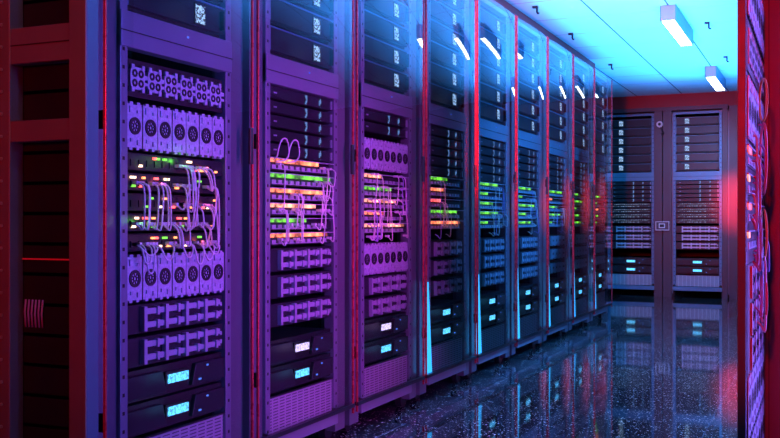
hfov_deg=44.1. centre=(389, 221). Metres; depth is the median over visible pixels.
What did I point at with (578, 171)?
server
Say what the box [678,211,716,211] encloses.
indicator light
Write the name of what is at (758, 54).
fan grille
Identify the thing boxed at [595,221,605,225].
switch
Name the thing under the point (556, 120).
server
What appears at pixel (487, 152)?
server
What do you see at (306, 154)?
server
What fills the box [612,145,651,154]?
server
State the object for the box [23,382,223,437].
control unit
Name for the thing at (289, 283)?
shelf
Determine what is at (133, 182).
cable
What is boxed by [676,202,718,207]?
unit
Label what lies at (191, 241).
cable
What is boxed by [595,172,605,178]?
server
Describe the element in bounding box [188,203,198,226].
cable
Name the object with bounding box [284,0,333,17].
server
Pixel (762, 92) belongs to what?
fan grille
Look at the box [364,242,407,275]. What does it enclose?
tray
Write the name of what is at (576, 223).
switch
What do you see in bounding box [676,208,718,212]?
unit
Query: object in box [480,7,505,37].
server
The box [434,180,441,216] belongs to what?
cable
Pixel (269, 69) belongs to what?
rack
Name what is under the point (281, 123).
server
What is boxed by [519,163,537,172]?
server
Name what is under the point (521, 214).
switch
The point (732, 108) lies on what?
trim
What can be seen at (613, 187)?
server
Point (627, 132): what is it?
server
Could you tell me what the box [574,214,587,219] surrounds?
switch
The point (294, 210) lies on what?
cable
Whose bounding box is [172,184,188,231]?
cable
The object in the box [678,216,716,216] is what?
indicator light
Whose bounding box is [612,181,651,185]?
server
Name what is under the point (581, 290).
control unit
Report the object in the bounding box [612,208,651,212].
unit
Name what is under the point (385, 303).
shelf
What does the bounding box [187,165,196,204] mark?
cable
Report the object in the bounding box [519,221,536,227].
switch
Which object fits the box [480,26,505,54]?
server
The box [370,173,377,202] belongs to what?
cable
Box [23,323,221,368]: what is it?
shelf
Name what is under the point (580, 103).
server
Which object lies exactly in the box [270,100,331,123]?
server
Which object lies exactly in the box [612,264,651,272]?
control unit
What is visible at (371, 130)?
server
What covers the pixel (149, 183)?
cable
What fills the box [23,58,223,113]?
panel
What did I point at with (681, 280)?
vent panel
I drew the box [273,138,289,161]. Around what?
cable
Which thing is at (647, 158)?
server
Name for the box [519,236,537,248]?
shelf
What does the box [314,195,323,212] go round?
cable
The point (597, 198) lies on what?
switch
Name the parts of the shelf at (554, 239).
drive handle, drive handle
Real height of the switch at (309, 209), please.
0.044 m
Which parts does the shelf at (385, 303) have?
drive handle, drive handle, drive handle, drive handle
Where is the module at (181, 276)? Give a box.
[23,250,223,302]
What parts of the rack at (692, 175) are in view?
corner post, mounting rail, panel, rail, cross panel, panel, panel, mounting rail, corner post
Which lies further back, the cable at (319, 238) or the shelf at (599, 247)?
the shelf at (599, 247)
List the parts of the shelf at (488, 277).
drive handle, drive handle, drive handle, drive handle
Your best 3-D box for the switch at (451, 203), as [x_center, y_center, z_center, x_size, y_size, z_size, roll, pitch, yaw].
[0.155,-0.095,4.995,0.314,0.044,0.476,0,0,24]
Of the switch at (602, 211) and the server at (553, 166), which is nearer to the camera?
the server at (553, 166)
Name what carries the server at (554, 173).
in the rack at (555, 148)
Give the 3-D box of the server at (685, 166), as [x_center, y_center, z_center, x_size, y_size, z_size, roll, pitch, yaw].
[3.645,-0.640,11.311,0.476,0.098,0.572,0,0,24]
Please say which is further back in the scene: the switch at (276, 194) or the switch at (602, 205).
the switch at (602, 205)
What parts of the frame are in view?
corner post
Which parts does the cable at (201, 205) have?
cord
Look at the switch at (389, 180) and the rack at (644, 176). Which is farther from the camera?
the rack at (644, 176)
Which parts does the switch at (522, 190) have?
panel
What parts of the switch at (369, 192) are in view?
panel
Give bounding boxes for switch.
[42,173,222,251]
[128,152,222,176]
[270,157,333,175]
[270,172,331,188]
[270,187,333,202]
[270,202,330,215]
[270,218,332,229]
[270,231,331,244]
[364,173,408,186]
[364,185,405,198]
[364,198,408,209]
[364,211,405,220]
[364,223,408,233]
[431,176,462,187]
[431,187,460,197]
[431,198,463,208]
[431,209,463,218]
[431,221,460,228]
[480,182,504,191]
[480,191,503,200]
[480,201,503,209]
[480,211,503,218]
[480,221,503,228]
[519,186,538,194]
[519,195,536,202]
[519,204,535,210]
[519,212,536,218]
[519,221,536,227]
[549,190,563,197]
[549,198,563,204]
[549,205,565,211]
[549,213,563,219]
[549,221,563,226]
[574,193,587,199]
[574,200,585,205]
[574,207,585,212]
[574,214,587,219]
[574,221,587,226]
[595,195,605,201]
[595,202,604,207]
[595,208,604,213]
[595,215,604,219]
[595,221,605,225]
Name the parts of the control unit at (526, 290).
plate, plate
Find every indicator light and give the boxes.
[613,204,648,204]
[613,206,648,206]
[613,209,648,209]
[613,211,648,211]
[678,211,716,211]
[678,214,716,214]
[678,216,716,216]
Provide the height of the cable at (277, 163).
0.178 m
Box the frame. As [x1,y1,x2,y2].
[0,0,97,437]
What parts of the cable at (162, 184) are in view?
cord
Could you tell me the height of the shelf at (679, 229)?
0.082 m
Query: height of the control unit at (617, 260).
0.088 m
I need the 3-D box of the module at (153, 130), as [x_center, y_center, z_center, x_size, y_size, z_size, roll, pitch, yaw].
[-0.882,-0.268,2.982,0.564,0.134,0.476,0,0,24]
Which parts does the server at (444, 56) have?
pull handle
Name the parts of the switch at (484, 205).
panel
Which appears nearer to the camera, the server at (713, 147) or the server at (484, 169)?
the server at (484, 169)
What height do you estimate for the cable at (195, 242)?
0.062 m
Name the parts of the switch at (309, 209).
panel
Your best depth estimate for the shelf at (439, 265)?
4.94 m
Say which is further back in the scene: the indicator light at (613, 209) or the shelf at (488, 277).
the indicator light at (613, 209)
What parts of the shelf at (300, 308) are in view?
drive handle, drive handle, drive handle, drive handle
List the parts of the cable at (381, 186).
cord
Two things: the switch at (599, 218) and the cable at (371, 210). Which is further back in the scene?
the switch at (599, 218)
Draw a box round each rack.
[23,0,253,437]
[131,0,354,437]
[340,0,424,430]
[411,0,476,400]
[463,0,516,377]
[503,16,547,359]
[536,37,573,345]
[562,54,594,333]
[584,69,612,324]
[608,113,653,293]
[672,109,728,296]
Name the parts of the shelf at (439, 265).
drive handle, drive handle, drive handle, drive handle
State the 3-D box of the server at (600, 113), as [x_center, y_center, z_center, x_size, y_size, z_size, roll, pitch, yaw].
[1.581,-0.955,8.484,0.572,0.098,0.476,0,0,24]
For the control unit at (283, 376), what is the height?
0.088 m
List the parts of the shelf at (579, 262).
drive handle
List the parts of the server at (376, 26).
pull handle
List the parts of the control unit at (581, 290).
plate, plate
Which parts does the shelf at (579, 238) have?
drive handle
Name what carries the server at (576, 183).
in the rack at (579, 155)
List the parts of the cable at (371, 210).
cord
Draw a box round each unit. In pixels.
[23,352,223,403]
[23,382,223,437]
[270,326,332,366]
[270,353,332,393]
[364,312,407,341]
[364,333,407,364]
[431,299,462,323]
[431,318,462,343]
[480,290,504,310]
[480,307,504,327]
[519,283,537,300]
[519,298,537,315]
[549,277,564,292]
[550,290,564,305]
[575,273,586,285]
[575,284,586,298]
[595,269,605,280]
[596,279,605,291]
[612,203,651,207]
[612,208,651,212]
[612,213,651,217]
[612,219,651,222]
[612,256,651,264]
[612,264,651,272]
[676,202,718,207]
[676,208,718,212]
[676,213,718,217]
[676,219,718,222]
[676,256,718,265]
[676,266,718,274]
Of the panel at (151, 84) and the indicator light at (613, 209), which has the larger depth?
the indicator light at (613, 209)
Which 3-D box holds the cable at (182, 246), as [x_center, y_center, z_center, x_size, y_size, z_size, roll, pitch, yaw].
[-0.630,0.038,2.825,0.046,0.076,0.032,0,0,24]
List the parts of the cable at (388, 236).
cord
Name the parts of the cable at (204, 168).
cord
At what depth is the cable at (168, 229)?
2.79 m
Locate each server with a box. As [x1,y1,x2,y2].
[23,0,224,37]
[202,0,222,4]
[270,0,333,44]
[270,25,333,70]
[270,86,331,111]
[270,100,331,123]
[270,114,331,136]
[270,129,331,149]
[270,143,331,162]
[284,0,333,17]
[364,0,408,26]
[364,9,408,48]
[364,34,408,71]
[364,59,408,94]
[364,109,407,128]
[364,121,407,139]
[431,0,463,32]
[431,19,463,52]
[431,40,463,72]
[431,61,463,91]
[431,83,463,111]
[431,126,462,140]
[431,136,462,149]
[431,146,462,159]
[431,156,462,168]
[431,166,462,177]
[437,0,463,12]
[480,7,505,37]
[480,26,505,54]
[480,44,505,72]
[480,63,505,89]
[480,82,505,106]
[480,100,505,124]
[480,138,504,150]
[480,147,504,158]
[480,155,504,166]
[480,164,504,174]
[480,173,504,183]
[519,32,539,56]
[519,48,539,72]
[519,65,539,87]
[519,81,539,103]
[519,98,539,118]
[519,114,539,134]
[519,147,537,157]
[519,155,537,164]
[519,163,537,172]
[519,171,537,179]
[519,179,537,187]
[549,51,565,72]
[549,66,565,86]
[549,80,565,100]
[549,95,565,114]
[549,110,565,128]
[549,125,565,142]
[549,155,564,163]
[549,162,564,170]
[549,169,564,177]
[549,176,564,183]
[549,183,564,190]
[574,66,587,85]
[574,80,587,98]
[574,94,587,111]
[574,107,587,124]
[574,121,587,136]
[574,134,587,149]
[574,161,586,168]
[574,168,586,174]
[574,174,586,180]
[574,180,586,186]
[574,187,586,193]
[595,80,606,96]
[595,92,606,108]
[595,105,606,120]
[595,117,606,131]
[595,129,606,143]
[595,142,606,155]
[595,166,605,172]
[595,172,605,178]
[595,178,605,184]
[595,184,605,189]
[595,190,605,195]
[612,119,651,128]
[612,128,651,137]
[612,136,651,146]
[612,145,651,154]
[612,154,651,163]
[612,163,651,172]
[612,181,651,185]
[612,186,651,189]
[612,198,651,202]
[613,190,651,194]
[613,194,651,198]
[676,116,718,125]
[676,125,718,134]
[676,134,718,144]
[676,143,718,153]
[676,152,718,162]
[676,162,718,171]
[676,180,718,184]
[676,185,718,189]
[676,189,718,193]
[676,193,718,197]
[676,198,718,202]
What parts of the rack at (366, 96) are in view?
corner post, mounting rail, panel, cross panel, rail, mounting rail, corner post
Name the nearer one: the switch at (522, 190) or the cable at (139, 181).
the cable at (139, 181)
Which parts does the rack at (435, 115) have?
corner post, mounting rail, panel, cross panel, rail, mounting rail, corner post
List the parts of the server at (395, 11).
pull handle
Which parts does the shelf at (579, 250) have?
drive handle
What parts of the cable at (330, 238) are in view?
cord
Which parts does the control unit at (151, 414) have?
plate, plate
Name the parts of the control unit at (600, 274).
plate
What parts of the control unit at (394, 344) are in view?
plate, plate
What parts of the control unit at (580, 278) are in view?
plate, plate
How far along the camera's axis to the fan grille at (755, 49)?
2.21 m
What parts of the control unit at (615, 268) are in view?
plate, plate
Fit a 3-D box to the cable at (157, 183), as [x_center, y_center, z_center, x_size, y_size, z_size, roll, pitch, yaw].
[-0.667,-0.043,2.749,0.040,0.140,0.023,0,0,24]
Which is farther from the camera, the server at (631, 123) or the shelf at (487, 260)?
the server at (631, 123)
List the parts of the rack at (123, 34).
panel, corner post, panel, mounting rail, cross panel, mounting rail, corner post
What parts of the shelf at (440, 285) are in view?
drive handle, drive handle, drive handle, drive handle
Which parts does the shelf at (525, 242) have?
drive handle, drive handle, drive handle, drive handle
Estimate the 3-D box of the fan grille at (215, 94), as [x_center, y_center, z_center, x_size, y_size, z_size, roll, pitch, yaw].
[-0.550,-0.402,3.053,0.009,0.076,0.081,0,0,24]
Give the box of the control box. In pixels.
[655,221,669,229]
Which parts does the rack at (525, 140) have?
corner post, mounting rail, panel, panel, rail, cross panel, rail, corner post, mounting rail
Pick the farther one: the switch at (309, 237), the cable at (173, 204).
the switch at (309, 237)
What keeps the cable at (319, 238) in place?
attached to the switch at (309, 209)
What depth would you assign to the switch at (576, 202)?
7.62 m
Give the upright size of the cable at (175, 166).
0.129 m
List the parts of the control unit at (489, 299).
plate, plate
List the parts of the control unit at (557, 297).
plate, plate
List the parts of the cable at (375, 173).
cord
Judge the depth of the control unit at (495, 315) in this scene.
5.64 m
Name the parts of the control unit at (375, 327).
plate, plate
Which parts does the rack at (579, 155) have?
corner post, panel, panel, rail, cross panel, rail, corner post, mounting rail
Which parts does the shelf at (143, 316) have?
drive handle, drive handle, drive handle, drive handle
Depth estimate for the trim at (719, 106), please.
11.15 m
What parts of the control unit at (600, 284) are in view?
plate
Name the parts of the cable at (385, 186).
cord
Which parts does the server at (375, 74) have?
pull handle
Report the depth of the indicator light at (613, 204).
11.37 m
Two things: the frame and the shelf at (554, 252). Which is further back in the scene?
the shelf at (554, 252)
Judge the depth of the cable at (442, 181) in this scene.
4.85 m
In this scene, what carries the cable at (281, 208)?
attached to the switch at (309, 209)
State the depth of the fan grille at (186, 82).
2.91 m
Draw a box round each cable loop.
[759,78,767,121]
[759,126,767,187]
[759,208,767,260]
[759,271,767,323]
[760,122,767,195]
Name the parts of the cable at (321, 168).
cord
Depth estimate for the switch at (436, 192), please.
4.95 m
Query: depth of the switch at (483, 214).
5.57 m
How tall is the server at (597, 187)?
0.042 m
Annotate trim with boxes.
[490,0,594,68]
[608,91,736,114]
[608,104,727,113]
[654,111,662,296]
[663,111,671,296]
[722,108,728,298]
[729,105,736,298]
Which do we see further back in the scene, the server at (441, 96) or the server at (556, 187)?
the server at (556, 187)
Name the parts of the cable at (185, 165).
cord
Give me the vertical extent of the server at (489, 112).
0.098 m
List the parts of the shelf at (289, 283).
drive handle, drive handle, drive handle, drive handle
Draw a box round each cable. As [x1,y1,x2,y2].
[132,181,145,229]
[132,242,157,255]
[136,242,155,273]
[137,242,152,264]
[139,181,149,229]
[141,181,150,229]
[146,182,159,229]
[151,182,163,230]
[155,242,174,260]
[158,183,168,228]
[163,183,171,230]
[169,222,180,247]
[171,222,183,247]
[172,184,188,209]
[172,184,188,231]
[174,164,190,207]
[177,241,193,257]
[179,203,190,246]
[182,165,193,212]
[182,184,196,229]
[185,165,194,190]
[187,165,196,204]
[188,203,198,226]
[190,187,198,227]
[191,166,199,188]
[191,241,204,264]
[194,222,207,248]
[194,240,214,260]
[195,166,211,190]
[196,205,204,227]
[199,204,214,227]
[199,222,212,245]
[200,167,213,191]
[201,223,210,245]
[204,187,217,229]
[204,240,219,254]
[205,204,218,248]
[206,167,216,210]
[213,186,219,245]
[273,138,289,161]
[275,162,285,212]
[277,210,286,245]
[281,208,288,241]
[285,139,299,162]
[289,193,298,228]
[292,194,302,215]
[292,208,301,241]
[299,194,303,227]
[299,209,303,241]
[311,181,323,229]
[314,181,325,214]
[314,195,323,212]
[316,167,328,198]
[316,209,324,243]
[318,196,325,227]
[323,181,330,200]
[324,167,327,212]
[325,195,332,215]
[326,168,335,186]
[326,209,334,241]
[366,198,375,240]
[366,210,374,239]
[367,185,375,227]
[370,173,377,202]
[371,210,377,240]
[373,198,381,239]
[375,173,384,217]
[376,210,382,238]
[381,186,388,226]
[382,198,392,240]
[384,186,390,227]
[392,175,398,205]
[394,187,402,214]
[399,176,406,214]
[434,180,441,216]
[441,181,445,217]
[751,160,757,231]
[752,135,757,205]
[752,182,758,223]
[752,190,758,265]
[752,213,761,272]
[753,154,760,215]
[754,250,762,317]
[756,224,762,256]
[757,248,763,304]
[757,255,766,331]
[758,144,764,180]
[763,237,769,271]
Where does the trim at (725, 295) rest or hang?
on the floor
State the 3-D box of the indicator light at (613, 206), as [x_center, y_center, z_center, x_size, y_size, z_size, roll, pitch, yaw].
[2.848,-0.185,11.374,0.420,0.008,0.003,0,0,24]
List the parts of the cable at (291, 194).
cord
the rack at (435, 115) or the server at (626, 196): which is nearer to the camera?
the rack at (435, 115)
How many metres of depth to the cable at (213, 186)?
3.01 m
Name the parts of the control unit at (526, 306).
plate, plate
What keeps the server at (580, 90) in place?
in the rack at (579, 155)
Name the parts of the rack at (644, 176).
mounting rail, panel, rail, cross panel, panel, panel, mounting rail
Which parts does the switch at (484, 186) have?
panel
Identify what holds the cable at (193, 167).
in the rack at (123, 34)
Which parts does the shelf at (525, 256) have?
drive handle, drive handle, drive handle, drive handle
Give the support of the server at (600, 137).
in the rack at (600, 161)
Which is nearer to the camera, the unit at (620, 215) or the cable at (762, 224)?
the cable at (762, 224)
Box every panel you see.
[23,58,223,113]
[142,412,223,437]
[266,378,332,435]
[360,354,407,398]
[431,336,462,371]
[481,323,504,351]
[520,312,537,337]
[550,303,564,325]
[575,296,586,315]
[596,290,605,307]
[612,273,651,284]
[676,275,718,286]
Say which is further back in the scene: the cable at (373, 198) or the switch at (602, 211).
the switch at (602, 211)
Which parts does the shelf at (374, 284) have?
drive handle, drive handle, drive handle, drive handle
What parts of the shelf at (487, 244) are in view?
drive handle, drive handle, drive handle, drive handle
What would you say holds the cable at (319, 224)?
attached to the switch at (276, 194)
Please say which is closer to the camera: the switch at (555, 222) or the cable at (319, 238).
the cable at (319, 238)
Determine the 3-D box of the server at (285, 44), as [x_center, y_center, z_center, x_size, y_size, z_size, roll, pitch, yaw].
[-0.571,-0.640,3.669,0.572,0.098,0.476,0,0,24]
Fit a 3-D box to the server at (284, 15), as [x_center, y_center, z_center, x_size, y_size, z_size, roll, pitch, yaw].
[-0.571,-0.745,3.669,0.572,0.098,0.476,0,0,24]
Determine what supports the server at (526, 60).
in the rack at (525, 140)
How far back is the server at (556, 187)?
7.00 m
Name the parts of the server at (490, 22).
pull handle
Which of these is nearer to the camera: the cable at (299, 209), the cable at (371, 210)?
the cable at (299, 209)
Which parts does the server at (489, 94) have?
pull handle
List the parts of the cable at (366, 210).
cord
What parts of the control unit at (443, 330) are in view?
plate, plate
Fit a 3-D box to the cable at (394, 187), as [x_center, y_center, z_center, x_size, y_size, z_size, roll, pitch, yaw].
[0.040,-0.094,4.331,0.038,0.124,0.019,0,0,24]
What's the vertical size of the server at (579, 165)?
0.042 m
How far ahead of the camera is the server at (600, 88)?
8.39 m
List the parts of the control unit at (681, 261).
plate, plate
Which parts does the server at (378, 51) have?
pull handle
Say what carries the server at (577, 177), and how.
in the rack at (579, 155)
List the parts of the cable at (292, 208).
cord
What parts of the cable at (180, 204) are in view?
cord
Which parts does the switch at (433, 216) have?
panel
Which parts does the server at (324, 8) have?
pull handle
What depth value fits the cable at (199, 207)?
2.92 m
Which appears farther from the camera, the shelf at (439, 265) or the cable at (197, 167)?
the shelf at (439, 265)
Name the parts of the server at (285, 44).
pull handle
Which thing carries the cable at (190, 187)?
attached to the switch at (169, 180)
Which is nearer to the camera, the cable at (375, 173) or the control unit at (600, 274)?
the cable at (375, 173)
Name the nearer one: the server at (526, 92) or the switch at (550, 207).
the server at (526, 92)
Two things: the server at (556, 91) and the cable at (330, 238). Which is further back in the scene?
the server at (556, 91)
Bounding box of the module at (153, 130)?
[23,101,223,158]
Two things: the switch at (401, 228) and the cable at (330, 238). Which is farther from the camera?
the switch at (401, 228)
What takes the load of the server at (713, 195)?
in the rack at (692, 175)
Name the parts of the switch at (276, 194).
panel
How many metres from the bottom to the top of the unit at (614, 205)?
0.054 m
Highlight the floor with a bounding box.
[303,289,736,437]
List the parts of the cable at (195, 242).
cord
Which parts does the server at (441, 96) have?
pull handle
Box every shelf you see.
[23,294,221,334]
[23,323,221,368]
[270,245,330,271]
[270,270,330,298]
[270,295,330,327]
[364,272,406,296]
[364,292,406,318]
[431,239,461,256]
[431,257,461,276]
[431,276,461,296]
[480,237,503,252]
[480,253,503,269]
[480,269,503,286]
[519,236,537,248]
[519,250,537,263]
[519,264,537,279]
[549,234,564,246]
[549,247,564,259]
[549,260,564,273]
[574,233,586,243]
[574,245,586,256]
[574,257,586,268]
[595,232,605,241]
[595,243,605,253]
[595,254,605,264]
[612,226,651,232]
[612,233,651,240]
[612,241,651,248]
[676,226,718,232]
[676,233,718,240]
[676,241,718,249]
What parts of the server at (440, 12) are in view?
pull handle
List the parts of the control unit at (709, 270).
plate, plate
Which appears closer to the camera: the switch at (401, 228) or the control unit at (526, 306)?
the switch at (401, 228)
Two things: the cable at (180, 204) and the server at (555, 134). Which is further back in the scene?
the server at (555, 134)
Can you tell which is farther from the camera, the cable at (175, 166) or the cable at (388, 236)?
the cable at (388, 236)
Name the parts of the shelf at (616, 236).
drive handle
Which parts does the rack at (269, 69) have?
corner post, mounting rail, panel, cross panel, rail, mounting rail, corner post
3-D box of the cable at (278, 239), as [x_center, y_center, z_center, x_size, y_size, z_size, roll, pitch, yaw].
[-0.380,0.018,3.399,0.030,0.137,0.020,0,0,24]
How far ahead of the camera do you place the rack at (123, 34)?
2.74 m
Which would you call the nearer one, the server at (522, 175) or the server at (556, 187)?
the server at (522, 175)
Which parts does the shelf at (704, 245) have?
drive handle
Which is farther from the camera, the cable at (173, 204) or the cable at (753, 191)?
the cable at (173, 204)
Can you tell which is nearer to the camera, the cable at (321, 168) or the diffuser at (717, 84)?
the cable at (321, 168)
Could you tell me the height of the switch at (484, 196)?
0.044 m
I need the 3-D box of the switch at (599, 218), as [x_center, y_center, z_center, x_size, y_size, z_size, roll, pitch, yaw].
[1.692,-0.040,8.435,0.314,0.044,0.476,0,0,24]
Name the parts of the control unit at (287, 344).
plate, plate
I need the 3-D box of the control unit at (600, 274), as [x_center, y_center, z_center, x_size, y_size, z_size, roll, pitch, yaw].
[1.578,0.462,8.486,0.564,0.088,0.476,0,0,24]
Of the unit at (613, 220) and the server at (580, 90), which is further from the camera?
the unit at (613, 220)
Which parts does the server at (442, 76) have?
pull handle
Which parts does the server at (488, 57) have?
pull handle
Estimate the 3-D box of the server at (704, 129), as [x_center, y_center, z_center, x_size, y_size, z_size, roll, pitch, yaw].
[3.645,-1.060,11.311,0.476,0.098,0.572,0,0,24]
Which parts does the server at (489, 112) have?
pull handle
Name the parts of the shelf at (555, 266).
drive handle, drive handle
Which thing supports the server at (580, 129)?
in the rack at (579, 155)
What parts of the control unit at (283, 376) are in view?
plate, plate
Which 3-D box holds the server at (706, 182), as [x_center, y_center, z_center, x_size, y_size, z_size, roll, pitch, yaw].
[3.647,-0.455,11.316,0.476,0.042,0.561,0,0,24]
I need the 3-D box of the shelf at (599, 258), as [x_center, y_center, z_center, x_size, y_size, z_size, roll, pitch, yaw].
[1.579,0.330,8.485,0.568,0.082,0.476,0,0,24]
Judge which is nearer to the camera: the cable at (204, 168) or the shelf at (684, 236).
the cable at (204, 168)
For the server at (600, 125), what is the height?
0.098 m
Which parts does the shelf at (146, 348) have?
drive handle, drive handle, drive handle, drive handle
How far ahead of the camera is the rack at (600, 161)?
8.35 m
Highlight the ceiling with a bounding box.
[505,0,736,97]
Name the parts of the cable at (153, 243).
cord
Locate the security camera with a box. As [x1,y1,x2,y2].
[656,121,663,135]
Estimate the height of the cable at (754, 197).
0.157 m
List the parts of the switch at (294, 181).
panel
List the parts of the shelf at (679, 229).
drive handle, drive handle, drive handle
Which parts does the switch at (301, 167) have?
panel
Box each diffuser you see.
[662,20,691,45]
[706,77,723,90]
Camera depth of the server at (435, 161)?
4.94 m
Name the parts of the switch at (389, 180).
panel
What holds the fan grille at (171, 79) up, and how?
attached to the panel at (151, 84)
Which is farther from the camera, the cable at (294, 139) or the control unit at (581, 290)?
the control unit at (581, 290)
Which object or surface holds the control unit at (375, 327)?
in the rack at (366, 96)
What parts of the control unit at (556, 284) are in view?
plate, plate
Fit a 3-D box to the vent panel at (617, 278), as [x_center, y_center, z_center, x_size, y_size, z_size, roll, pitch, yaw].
[2.849,0.677,11.376,0.476,0.132,0.015,0,0,24]
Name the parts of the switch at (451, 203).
panel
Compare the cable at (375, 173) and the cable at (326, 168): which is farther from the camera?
the cable at (375, 173)
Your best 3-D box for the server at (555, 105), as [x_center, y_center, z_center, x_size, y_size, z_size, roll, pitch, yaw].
[0.966,-0.850,7.108,0.572,0.098,0.476,0,0,24]
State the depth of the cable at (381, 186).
4.19 m
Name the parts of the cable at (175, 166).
cord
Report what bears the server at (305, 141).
in the rack at (269, 69)
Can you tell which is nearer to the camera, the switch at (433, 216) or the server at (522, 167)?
the switch at (433, 216)
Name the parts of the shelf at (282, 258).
drive handle, drive handle, drive handle, drive handle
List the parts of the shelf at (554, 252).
drive handle, drive handle, drive handle, drive handle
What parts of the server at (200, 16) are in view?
pull handle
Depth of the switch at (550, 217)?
6.97 m
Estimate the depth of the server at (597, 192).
8.40 m
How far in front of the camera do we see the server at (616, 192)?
11.37 m
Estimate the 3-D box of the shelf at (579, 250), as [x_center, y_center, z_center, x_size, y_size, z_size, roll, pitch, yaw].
[1.272,0.230,7.797,0.568,0.082,0.476,0,0,24]
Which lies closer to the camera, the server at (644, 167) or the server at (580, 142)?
the server at (580, 142)
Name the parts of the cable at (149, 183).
cord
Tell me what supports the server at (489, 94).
in the rack at (485, 129)
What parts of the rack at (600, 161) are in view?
corner post, panel, panel, rail, cross panel, corner post, rail, mounting rail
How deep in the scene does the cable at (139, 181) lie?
2.68 m
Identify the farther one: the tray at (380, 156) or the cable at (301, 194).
the tray at (380, 156)
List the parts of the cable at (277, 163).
cord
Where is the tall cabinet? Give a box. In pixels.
[737,0,779,437]
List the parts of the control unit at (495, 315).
plate, plate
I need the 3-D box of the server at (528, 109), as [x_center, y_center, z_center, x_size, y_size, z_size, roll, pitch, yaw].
[0.659,-0.745,6.420,0.572,0.098,0.476,0,0,24]
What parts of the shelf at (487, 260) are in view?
drive handle, drive handle, drive handle, drive handle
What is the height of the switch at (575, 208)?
0.044 m
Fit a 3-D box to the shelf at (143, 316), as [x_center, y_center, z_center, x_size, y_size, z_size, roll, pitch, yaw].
[-0.880,0.274,2.982,0.568,0.082,0.476,0,0,24]
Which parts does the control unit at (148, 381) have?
plate, plate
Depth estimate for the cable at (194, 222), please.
2.93 m
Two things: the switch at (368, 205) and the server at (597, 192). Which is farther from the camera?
the server at (597, 192)
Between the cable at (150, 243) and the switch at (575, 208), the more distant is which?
the switch at (575, 208)
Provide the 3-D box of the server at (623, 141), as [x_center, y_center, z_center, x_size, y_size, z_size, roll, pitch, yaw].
[2.958,-0.955,11.618,0.476,0.098,0.572,0,0,24]
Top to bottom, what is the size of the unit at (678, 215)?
0.054 m
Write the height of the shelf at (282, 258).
0.082 m
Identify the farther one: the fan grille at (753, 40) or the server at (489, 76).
the server at (489, 76)
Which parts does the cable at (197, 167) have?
cord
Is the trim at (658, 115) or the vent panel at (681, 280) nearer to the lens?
the vent panel at (681, 280)
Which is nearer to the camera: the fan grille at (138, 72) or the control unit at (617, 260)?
the fan grille at (138, 72)
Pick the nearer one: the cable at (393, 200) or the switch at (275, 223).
the switch at (275, 223)
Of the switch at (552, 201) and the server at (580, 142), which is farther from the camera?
the server at (580, 142)
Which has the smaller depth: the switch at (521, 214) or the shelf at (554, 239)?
the switch at (521, 214)
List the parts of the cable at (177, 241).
cord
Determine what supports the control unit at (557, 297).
in the rack at (555, 148)
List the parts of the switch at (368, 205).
panel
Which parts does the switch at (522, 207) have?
panel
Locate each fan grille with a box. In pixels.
[129,63,147,92]
[146,67,163,96]
[163,71,179,99]
[179,75,194,102]
[194,78,209,104]
[208,82,223,107]
[748,27,751,68]
[751,36,754,74]
[754,44,756,80]
[757,50,759,85]
[759,58,761,90]
[761,63,763,95]
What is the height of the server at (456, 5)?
0.098 m
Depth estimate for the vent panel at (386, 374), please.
4.24 m
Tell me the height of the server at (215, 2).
0.098 m
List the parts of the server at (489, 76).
pull handle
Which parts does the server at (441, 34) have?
pull handle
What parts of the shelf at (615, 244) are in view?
drive handle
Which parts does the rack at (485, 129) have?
corner post, mounting rail, panel, cross panel, rail, panel, rail, mounting rail, corner post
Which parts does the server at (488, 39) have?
pull handle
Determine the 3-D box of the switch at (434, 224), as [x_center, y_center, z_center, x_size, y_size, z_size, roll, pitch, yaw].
[0.155,0.015,4.995,0.314,0.044,0.476,0,0,24]
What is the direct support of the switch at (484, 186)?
in the rack at (485, 129)
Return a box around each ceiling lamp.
[660,4,693,45]
[705,66,725,90]
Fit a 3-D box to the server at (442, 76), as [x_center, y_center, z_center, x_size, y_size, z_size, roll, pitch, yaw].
[0.044,-0.745,5.045,0.572,0.098,0.476,0,0,24]
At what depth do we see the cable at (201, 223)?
2.96 m
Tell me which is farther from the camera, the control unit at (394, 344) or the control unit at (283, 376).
the control unit at (394, 344)
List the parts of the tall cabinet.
panel, drive handle, drive handle, drive handle, panel, panel, panel, drive handle, drive handle, drive handle, drive handle, drive handle, drive handle, drive handle, post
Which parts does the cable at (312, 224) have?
cord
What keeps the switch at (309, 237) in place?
in the rack at (269, 69)
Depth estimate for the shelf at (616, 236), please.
11.38 m
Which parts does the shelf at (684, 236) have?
drive handle, drive handle, drive handle, drive handle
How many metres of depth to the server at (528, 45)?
6.32 m
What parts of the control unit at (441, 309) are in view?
plate, plate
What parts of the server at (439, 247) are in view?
drive handle, drive handle, drive handle, drive handle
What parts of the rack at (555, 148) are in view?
corner post, panel, panel, rail, cross panel, rail, corner post, mounting rail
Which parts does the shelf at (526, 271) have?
drive handle, drive handle, drive handle, drive handle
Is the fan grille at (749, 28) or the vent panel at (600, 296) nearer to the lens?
the fan grille at (749, 28)
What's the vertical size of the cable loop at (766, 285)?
0.126 m
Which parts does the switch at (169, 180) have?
network switch, network switch, network switch, panel, panel, panel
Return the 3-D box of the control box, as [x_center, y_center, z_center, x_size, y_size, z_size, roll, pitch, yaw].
[3.164,0.045,11.167,0.156,0.104,0.038,0,0,24]
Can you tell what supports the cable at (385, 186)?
attached to the switch at (369, 192)
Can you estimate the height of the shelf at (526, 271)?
0.082 m
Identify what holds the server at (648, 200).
in the rack at (644, 176)
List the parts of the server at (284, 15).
pull handle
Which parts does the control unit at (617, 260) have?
plate, plate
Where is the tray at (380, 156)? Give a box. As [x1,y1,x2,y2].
[364,137,407,173]

